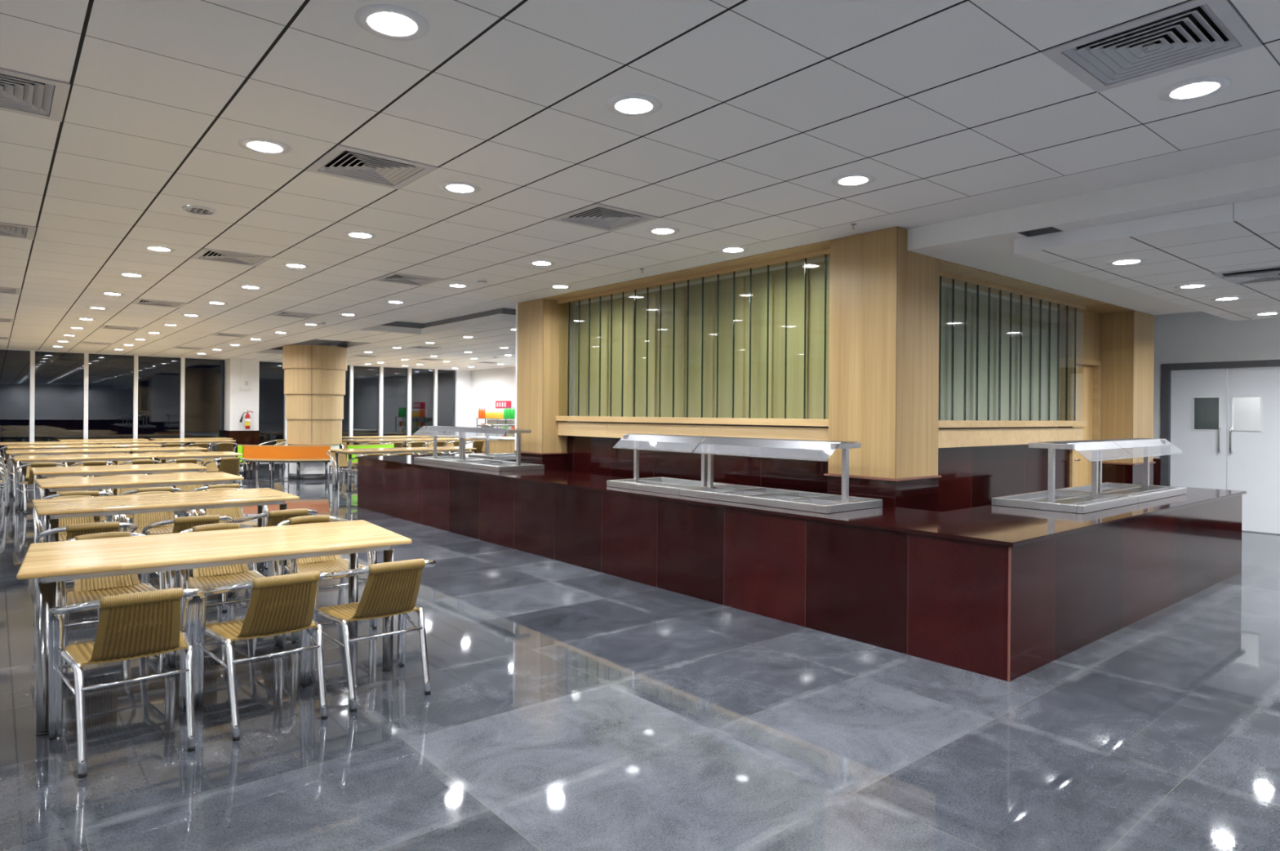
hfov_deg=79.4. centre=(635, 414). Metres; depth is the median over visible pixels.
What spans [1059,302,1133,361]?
wall
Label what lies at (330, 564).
wicker armchair
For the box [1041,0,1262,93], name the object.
ceiling vent
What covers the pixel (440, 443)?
wicker armchair
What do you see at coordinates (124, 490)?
wicker armchair
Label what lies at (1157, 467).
baseboard
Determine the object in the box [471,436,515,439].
countertop
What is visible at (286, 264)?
recessed light
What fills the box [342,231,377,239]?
recessed light
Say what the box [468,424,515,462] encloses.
station
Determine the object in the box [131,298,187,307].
ceiling vent
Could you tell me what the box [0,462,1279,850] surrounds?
floor
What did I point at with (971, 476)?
wall
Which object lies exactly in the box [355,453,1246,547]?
countertop
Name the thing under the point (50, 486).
dining table
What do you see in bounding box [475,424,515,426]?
shelf
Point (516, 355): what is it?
wall
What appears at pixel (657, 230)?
recessed light
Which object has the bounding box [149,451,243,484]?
dining table
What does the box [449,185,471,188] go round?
diffuser
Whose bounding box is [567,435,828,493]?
wall
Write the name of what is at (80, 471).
dining table
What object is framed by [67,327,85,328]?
recessed light
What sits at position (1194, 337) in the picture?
wall
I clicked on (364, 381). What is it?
window
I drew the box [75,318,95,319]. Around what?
recessed light
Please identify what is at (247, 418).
fire extinguisher
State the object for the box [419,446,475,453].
dining table
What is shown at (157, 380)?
window
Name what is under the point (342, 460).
wicker armchair
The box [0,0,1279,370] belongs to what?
ceiling
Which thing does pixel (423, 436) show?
dining table
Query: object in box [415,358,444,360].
ceiling vent
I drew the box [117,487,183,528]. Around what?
wicker armchair
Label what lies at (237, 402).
column
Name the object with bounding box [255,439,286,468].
wicker armchair
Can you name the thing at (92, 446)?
dining table
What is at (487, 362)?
ceiling vent
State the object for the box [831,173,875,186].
recessed light
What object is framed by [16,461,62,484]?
wicker armchair
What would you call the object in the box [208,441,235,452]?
wicker armchair
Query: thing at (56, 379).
window
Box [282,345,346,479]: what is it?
round column
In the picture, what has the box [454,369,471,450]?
wall
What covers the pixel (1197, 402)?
door
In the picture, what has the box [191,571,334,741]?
wicker armchair
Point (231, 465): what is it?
wicker armchair
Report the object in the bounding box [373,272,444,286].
ceiling vent
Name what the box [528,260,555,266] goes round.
recessed light
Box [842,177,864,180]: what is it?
diffuser
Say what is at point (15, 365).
window
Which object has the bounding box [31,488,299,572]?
dining table
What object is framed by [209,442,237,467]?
wicker armchair
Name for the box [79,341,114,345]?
ceiling vent
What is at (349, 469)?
wicker armchair
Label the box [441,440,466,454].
wicker armchair
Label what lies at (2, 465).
wicker armchair
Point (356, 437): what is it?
dining table
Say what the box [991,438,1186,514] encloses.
station
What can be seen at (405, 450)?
dining table
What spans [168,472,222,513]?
wicker armchair
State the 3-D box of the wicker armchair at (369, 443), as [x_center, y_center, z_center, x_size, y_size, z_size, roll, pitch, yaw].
[-6.868,1.086,19.942,0.584,0.749,0.643,0,0,-40]
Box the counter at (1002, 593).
[355,453,1246,682]
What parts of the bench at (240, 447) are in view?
panel, leg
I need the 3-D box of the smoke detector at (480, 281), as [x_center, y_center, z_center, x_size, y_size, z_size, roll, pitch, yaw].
[-1.708,-1.480,8.591,0.110,0.044,0.110,0,0,-40]
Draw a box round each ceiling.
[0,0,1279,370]
[907,155,1279,315]
[1013,195,1279,320]
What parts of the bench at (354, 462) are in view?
panel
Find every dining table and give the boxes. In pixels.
[0,440,101,471]
[5,448,131,497]
[6,444,118,449]
[13,453,156,511]
[16,520,412,736]
[30,462,206,523]
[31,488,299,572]
[34,471,244,497]
[57,438,148,441]
[97,440,191,447]
[114,443,161,453]
[125,446,207,453]
[149,437,232,461]
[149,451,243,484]
[185,439,235,446]
[329,447,433,492]
[342,435,408,439]
[342,438,421,469]
[403,435,458,438]
[408,437,477,453]
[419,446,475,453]
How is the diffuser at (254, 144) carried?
attached to the recessed light at (260, 145)
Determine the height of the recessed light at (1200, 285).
0.033 m
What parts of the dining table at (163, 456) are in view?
apron frame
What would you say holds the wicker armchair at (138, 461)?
on the floor
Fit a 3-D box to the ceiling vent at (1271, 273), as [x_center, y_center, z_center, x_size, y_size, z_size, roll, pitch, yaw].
[5.210,-1.149,6.380,0.594,0.036,0.594,0,0,-40]
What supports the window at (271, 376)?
on the floor
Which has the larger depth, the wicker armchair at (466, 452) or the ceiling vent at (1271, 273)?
the wicker armchair at (466, 452)
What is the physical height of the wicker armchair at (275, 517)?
0.749 m
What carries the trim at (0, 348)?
attached to the wall at (463, 378)
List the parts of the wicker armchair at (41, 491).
backrest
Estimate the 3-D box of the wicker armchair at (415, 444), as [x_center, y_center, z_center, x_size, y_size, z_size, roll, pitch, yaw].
[-5.948,1.093,20.709,0.584,0.749,0.643,0,0,-38]
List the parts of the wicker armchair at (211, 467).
backrest, seat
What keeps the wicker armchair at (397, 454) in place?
on the floor
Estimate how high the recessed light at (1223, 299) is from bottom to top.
0.033 m
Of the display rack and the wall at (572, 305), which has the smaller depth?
the wall at (572, 305)
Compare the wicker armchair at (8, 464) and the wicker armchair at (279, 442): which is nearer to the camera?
the wicker armchair at (8, 464)
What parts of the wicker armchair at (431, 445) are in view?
backrest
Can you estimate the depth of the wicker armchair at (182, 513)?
8.07 m
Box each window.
[0,349,30,466]
[29,350,84,442]
[83,352,133,439]
[133,355,180,447]
[179,357,222,463]
[258,361,284,445]
[284,394,289,445]
[339,365,349,457]
[348,364,379,444]
[378,366,407,435]
[407,368,433,452]
[433,368,455,453]
[1182,367,1260,430]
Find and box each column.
[222,358,259,464]
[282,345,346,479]
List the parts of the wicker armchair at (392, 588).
leg, leg, seat, backrest, leg, leg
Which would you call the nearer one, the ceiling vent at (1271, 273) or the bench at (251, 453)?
the ceiling vent at (1271, 273)
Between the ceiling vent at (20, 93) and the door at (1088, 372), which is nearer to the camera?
the ceiling vent at (20, 93)
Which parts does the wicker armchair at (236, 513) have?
backrest, seat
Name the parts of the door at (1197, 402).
vision pane, vision frame, pull handle, pull handle, vision frame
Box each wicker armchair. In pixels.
[0,446,28,480]
[0,460,5,497]
[0,467,9,511]
[6,454,40,499]
[14,462,66,514]
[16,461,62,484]
[32,495,119,596]
[33,475,89,499]
[35,476,94,519]
[35,521,137,621]
[38,476,106,522]
[41,491,114,531]
[48,587,207,777]
[54,532,176,685]
[55,453,84,466]
[64,461,108,466]
[69,461,115,477]
[90,474,127,523]
[97,474,151,522]
[106,453,127,465]
[106,474,167,515]
[109,460,132,475]
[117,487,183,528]
[118,459,161,475]
[119,491,196,577]
[141,515,234,612]
[143,452,164,461]
[144,463,179,515]
[152,457,176,464]
[156,443,185,447]
[156,471,204,515]
[164,458,204,472]
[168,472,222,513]
[179,484,248,517]
[179,523,283,648]
[185,443,212,452]
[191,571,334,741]
[196,458,228,484]
[198,488,268,569]
[202,457,245,488]
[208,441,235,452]
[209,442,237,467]
[226,508,317,596]
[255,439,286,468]
[276,515,377,643]
[307,559,435,712]
[326,450,359,488]
[339,440,361,468]
[346,453,386,492]
[354,442,382,469]
[385,441,404,448]
[387,453,416,456]
[401,441,426,453]
[406,442,426,447]
[417,452,444,455]
[422,440,446,453]
[426,441,446,454]
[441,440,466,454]
[445,441,453,453]
[450,451,474,453]
[466,440,485,453]
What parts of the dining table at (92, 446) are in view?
apron frame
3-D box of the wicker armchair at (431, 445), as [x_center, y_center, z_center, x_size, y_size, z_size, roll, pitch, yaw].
[-5.941,1.093,22.576,0.584,0.749,0.643,0,0,-41]
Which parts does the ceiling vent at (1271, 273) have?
dark plate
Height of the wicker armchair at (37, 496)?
0.749 m
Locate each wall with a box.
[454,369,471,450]
[471,311,1279,485]
[515,302,518,450]
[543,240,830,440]
[567,257,1057,429]
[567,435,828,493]
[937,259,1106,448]
[937,443,1069,511]
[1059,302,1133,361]
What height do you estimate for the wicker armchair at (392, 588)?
0.749 m
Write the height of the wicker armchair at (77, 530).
0.749 m
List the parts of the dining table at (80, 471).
leg, apron frame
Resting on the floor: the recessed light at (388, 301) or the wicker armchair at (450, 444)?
the wicker armchair at (450, 444)
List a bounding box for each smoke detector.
[318,321,325,324]
[477,278,487,284]
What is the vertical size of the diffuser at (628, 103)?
0.003 m
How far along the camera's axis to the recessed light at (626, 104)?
3.74 m
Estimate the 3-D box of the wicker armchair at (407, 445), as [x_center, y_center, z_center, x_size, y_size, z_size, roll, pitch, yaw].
[-6.401,1.090,22.193,0.584,0.749,0.643,0,0,-39]
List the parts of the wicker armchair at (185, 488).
backrest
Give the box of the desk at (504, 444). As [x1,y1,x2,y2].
[471,436,516,453]
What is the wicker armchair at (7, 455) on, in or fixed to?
on the floor
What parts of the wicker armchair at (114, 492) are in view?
backrest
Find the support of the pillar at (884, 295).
on the floor
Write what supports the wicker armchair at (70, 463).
on the floor
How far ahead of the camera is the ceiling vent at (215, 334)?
15.05 m
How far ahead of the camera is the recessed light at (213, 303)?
10.63 m
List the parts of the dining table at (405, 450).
leg, leg, apron frame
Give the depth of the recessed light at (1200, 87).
3.51 m
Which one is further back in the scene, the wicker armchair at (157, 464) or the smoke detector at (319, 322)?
the smoke detector at (319, 322)
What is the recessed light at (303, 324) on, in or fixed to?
in the ceiling at (956, 109)
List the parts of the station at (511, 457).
post, rim frame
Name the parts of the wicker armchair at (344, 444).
backrest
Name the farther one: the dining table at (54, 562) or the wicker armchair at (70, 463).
the wicker armchair at (70, 463)
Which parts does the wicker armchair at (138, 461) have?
backrest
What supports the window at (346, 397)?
on the floor
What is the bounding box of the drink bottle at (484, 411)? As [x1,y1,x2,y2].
[483,408,485,418]
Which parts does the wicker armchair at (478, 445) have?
backrest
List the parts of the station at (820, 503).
arm, post, rim frame, post, post, rim frame, post, arm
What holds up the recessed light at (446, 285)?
in the ceiling at (956, 109)
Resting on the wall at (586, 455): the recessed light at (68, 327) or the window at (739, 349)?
the window at (739, 349)
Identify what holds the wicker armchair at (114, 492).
on the floor
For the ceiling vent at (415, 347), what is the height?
0.116 m
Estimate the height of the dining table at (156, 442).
0.775 m
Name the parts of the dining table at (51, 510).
leg, leg, apron frame, leg, leg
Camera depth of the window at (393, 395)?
25.36 m
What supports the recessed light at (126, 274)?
in the ceiling at (956, 109)
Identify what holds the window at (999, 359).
on the wall at (971, 476)
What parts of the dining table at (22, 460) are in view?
leg, leg, apron frame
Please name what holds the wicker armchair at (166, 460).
on the floor
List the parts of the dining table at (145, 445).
apron frame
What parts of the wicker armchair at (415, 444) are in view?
backrest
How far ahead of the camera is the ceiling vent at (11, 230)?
6.47 m
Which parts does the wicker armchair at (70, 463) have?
backrest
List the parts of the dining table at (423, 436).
apron frame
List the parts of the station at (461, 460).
post, rim frame, post, post, rim frame, post, arm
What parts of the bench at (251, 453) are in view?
leg, leg, leg, leg, panel, steel frame, leg, leg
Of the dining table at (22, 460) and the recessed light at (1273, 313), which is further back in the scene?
the dining table at (22, 460)
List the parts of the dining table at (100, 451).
leg, apron frame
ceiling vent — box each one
[0,67,70,122]
[0,222,35,239]
[0,287,21,294]
[0,318,13,323]
[0,337,9,339]
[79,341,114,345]
[99,325,142,330]
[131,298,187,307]
[172,346,204,350]
[190,248,272,266]
[210,333,251,337]
[270,311,320,318]
[305,144,437,189]
[351,355,381,357]
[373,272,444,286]
[409,346,441,349]
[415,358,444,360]
[473,361,501,364]
[550,203,659,231]
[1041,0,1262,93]
[1211,266,1279,284]
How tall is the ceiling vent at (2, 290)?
0.116 m
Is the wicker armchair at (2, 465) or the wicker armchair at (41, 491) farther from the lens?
the wicker armchair at (2, 465)
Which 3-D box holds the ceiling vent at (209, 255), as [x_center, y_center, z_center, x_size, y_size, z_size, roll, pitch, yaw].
[-3.921,-1.573,7.478,0.594,0.116,0.594,0,0,-40]
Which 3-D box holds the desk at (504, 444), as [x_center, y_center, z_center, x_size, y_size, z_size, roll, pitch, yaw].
[-3.853,1.065,21.791,0.660,0.830,2.060,0,0,-40]
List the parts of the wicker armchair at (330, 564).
leg, leg, backrest, seat, leg, leg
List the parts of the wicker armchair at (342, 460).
leg, leg, backrest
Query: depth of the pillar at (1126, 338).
9.54 m
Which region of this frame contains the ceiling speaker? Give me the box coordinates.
[182,205,217,215]
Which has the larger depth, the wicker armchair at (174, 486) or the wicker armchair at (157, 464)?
the wicker armchair at (157, 464)
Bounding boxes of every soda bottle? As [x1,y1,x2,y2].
[505,407,507,418]
[509,407,511,418]
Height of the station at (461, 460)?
0.510 m
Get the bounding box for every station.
[413,426,544,471]
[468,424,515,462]
[606,434,882,514]
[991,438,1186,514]
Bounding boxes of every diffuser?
[251,142,278,147]
[370,13,413,28]
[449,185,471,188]
[617,99,649,107]
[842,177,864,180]
[1174,82,1214,92]
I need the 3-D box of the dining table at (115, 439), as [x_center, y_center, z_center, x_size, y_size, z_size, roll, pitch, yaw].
[-13.395,1.018,19.416,1.800,0.775,0.970,0,0,-40]
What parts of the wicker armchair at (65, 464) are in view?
backrest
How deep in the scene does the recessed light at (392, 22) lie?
2.97 m
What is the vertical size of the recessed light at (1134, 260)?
0.033 m
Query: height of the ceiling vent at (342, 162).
0.116 m
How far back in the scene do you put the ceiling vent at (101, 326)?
13.97 m
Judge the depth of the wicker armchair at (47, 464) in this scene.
11.24 m
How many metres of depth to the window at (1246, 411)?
11.61 m
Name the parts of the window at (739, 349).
sill, head rail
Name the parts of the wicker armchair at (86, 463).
backrest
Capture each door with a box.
[1057,357,1101,487]
[1160,360,1279,533]
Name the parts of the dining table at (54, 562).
leg, leg, apron frame, leg, leg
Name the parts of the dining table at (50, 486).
leg, leg, apron frame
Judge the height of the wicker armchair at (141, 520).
0.749 m
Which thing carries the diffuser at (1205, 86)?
attached to the recessed light at (1200, 87)
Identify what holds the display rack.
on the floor
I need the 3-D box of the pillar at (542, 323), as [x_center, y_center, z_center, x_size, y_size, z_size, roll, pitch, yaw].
[-1.254,0.001,10.283,0.423,2.998,0.683,0,0,-40]
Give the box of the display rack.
[476,418,515,437]
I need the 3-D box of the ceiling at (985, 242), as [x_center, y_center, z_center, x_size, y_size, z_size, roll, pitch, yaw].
[7.706,-1.345,4.028,5.820,0.170,10.333,0,0,-40]
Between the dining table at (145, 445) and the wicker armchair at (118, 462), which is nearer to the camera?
the wicker armchair at (118, 462)
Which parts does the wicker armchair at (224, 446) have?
backrest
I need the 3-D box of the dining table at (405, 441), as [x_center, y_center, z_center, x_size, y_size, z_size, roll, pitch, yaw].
[-6.840,1.069,20.845,1.800,0.775,0.970,0,0,-40]
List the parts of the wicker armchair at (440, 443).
backrest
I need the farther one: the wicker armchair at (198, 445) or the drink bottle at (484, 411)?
the drink bottle at (484, 411)
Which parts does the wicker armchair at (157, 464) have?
backrest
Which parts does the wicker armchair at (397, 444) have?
backrest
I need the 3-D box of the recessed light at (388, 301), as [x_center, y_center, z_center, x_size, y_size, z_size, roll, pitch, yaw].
[-3.235,-1.525,10.400,0.272,0.033,0.272,0,0,-40]
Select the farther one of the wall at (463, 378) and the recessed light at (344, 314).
the wall at (463, 378)
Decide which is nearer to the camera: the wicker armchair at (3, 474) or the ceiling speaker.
the ceiling speaker
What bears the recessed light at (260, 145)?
in the ceiling at (956, 109)
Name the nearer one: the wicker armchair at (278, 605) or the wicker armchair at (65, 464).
the wicker armchair at (278, 605)
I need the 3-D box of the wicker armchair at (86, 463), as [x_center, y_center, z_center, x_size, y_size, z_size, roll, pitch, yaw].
[-8.327,1.075,11.815,0.584,0.749,0.643,0,0,-42]
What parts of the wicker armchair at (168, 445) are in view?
backrest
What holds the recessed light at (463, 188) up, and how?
in the ceiling at (956, 109)
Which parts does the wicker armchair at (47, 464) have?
leg, leg, backrest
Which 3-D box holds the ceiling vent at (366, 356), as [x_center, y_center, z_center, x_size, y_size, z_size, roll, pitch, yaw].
[-7.130,-1.598,20.422,0.594,0.116,0.594,0,0,-40]
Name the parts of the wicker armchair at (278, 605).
leg, leg, seat, backrest, leg, leg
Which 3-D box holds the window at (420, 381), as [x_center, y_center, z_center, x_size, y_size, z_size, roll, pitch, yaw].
[-7.223,-0.046,25.953,0.930,3.000,0.160,0,0,-40]
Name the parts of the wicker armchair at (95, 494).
backrest, seat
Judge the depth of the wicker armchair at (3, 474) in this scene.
11.40 m
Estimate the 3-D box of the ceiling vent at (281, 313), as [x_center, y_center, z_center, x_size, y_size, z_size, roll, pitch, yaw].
[-5.228,-1.583,11.857,0.594,0.116,0.594,0,0,-40]
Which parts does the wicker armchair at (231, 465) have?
backrest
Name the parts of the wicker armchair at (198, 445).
backrest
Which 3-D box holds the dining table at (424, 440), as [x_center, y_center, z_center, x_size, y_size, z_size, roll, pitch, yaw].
[-5.453,1.080,22.000,1.800,0.775,0.970,0,0,-40]
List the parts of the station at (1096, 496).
post, arm, rim frame, post, post, rim frame, post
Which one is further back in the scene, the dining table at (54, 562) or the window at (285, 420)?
the window at (285, 420)
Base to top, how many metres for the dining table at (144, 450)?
0.775 m
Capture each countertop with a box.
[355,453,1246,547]
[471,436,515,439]
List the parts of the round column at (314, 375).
black skirting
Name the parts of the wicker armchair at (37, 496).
leg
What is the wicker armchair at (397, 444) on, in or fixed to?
on the floor
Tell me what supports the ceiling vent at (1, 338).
in the ceiling at (956, 109)
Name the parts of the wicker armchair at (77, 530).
leg, backrest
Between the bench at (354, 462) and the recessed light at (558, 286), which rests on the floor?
the bench at (354, 462)
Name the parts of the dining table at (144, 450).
apron frame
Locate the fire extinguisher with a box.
[239,409,253,429]
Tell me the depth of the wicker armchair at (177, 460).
12.36 m
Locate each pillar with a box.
[514,297,568,471]
[823,226,941,511]
[1100,310,1155,484]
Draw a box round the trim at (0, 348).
[0,348,455,370]
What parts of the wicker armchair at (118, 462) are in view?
backrest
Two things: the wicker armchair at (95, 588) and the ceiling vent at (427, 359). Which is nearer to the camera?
the wicker armchair at (95, 588)
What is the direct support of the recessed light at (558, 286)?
in the ceiling at (956, 109)
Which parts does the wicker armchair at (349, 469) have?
leg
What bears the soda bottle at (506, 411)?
on the display rack
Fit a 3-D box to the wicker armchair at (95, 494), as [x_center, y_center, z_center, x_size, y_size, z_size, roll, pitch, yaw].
[-5.407,1.097,7.488,0.584,0.749,0.643,0,0,-37]
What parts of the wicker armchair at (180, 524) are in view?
leg, leg, backrest, leg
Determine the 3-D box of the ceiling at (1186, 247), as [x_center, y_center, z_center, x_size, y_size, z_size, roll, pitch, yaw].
[8.066,-1.202,4.047,5.942,0.109,9.300,0,0,-40]
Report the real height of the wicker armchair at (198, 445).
0.749 m
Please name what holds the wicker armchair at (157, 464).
on the floor
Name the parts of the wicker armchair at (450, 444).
backrest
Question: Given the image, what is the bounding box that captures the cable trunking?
[240,359,249,389]
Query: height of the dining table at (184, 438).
0.775 m
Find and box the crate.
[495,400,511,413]
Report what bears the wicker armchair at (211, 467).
on the floor
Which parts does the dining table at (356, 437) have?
apron frame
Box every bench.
[237,444,249,479]
[243,444,330,480]
[346,443,394,478]
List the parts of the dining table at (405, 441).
apron frame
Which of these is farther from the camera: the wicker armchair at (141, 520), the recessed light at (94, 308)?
the recessed light at (94, 308)
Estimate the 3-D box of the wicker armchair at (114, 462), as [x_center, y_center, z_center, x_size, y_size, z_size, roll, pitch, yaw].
[-9.469,1.066,14.021,0.584,0.749,0.643,0,0,-41]
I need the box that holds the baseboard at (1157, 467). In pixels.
[1152,458,1160,485]
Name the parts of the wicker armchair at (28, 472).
backrest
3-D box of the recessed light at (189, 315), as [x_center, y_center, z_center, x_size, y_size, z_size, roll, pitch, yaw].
[-6.923,-1.554,12.013,0.272,0.033,0.272,0,0,-40]
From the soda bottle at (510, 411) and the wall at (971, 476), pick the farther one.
the soda bottle at (510, 411)
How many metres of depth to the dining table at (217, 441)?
19.21 m
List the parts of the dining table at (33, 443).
leg, apron frame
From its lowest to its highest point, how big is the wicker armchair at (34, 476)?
0.749 m
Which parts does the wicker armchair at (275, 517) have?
leg, backrest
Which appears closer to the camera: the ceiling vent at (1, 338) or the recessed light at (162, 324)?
the recessed light at (162, 324)
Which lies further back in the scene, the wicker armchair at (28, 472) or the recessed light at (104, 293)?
the wicker armchair at (28, 472)
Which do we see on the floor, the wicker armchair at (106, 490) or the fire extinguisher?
the wicker armchair at (106, 490)
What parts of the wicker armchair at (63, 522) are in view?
leg, seat, backrest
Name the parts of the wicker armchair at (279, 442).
backrest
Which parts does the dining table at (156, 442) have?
apron frame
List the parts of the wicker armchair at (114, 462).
backrest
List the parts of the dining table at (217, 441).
apron frame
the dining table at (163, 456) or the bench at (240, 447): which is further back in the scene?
the bench at (240, 447)
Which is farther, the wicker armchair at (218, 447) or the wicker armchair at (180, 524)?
the wicker armchair at (218, 447)
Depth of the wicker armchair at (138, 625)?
3.35 m
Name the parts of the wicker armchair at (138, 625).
leg, leg, seat, backrest, leg, leg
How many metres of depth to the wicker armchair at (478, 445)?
21.68 m
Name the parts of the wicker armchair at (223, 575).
leg, backrest, seat, leg, leg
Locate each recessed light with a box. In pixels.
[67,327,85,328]
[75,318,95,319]
[86,306,108,309]
[99,292,124,295]
[116,272,146,277]
[141,245,175,252]
[145,332,162,333]
[161,324,179,325]
[181,314,200,316]
[205,302,227,304]
[237,137,291,155]
[237,285,262,288]
[280,262,310,268]
[302,324,319,325]
[339,313,357,315]
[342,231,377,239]
[355,4,429,40]
[385,300,405,303]
[439,182,480,194]
[445,284,469,287]
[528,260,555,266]
[548,284,572,288]
[605,93,662,116]
[646,226,679,235]
[718,246,748,253]
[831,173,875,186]
[1106,257,1147,265]
[1158,75,1232,102]
[1174,283,1210,288]
[1209,297,1244,301]
[1252,311,1279,315]
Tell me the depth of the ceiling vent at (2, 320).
12.95 m
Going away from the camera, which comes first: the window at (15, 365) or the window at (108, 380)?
the window at (15, 365)
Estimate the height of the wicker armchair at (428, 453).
0.749 m
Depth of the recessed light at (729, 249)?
6.99 m
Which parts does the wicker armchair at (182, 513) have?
leg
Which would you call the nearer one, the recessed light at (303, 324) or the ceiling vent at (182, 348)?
the recessed light at (303, 324)
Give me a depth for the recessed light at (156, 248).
7.12 m
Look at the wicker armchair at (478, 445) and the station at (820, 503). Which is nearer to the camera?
the station at (820, 503)
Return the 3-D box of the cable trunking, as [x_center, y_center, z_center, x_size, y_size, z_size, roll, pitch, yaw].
[-11.096,-1.134,21.903,0.250,0.855,0.070,0,0,-40]
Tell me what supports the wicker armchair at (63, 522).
on the floor
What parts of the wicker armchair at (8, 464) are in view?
leg, leg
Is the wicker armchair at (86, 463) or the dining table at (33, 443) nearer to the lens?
the wicker armchair at (86, 463)
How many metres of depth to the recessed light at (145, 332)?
14.72 m
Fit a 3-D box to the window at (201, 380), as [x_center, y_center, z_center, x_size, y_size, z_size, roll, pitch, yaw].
[-12.238,-0.086,21.772,1.070,3.000,0.160,0,0,-40]
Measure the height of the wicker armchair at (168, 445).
0.749 m
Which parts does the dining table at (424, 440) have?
apron frame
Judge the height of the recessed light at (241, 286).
0.033 m
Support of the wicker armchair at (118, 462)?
on the floor
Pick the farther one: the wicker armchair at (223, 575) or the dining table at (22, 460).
the dining table at (22, 460)
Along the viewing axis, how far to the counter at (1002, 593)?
5.66 m
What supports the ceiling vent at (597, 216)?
in the ceiling at (956, 109)
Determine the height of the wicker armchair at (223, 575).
0.749 m
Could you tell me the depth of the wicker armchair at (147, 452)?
14.19 m
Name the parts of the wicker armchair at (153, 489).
seat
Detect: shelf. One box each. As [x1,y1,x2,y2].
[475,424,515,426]
[483,418,515,419]
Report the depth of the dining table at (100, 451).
13.79 m
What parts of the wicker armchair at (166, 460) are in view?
backrest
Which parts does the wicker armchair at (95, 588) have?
leg, leg, backrest, seat, leg, leg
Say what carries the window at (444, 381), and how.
in the wall at (463, 378)
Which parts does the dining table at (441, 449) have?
apron frame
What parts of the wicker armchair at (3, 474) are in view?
leg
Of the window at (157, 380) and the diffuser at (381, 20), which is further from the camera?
the window at (157, 380)
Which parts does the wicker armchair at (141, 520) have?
leg, seat, backrest, leg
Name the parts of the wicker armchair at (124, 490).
backrest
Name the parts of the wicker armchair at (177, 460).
backrest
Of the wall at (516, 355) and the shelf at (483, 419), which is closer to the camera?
the wall at (516, 355)
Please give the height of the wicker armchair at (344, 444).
0.749 m
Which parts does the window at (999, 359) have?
sill, head rail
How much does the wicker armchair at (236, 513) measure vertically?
0.749 m

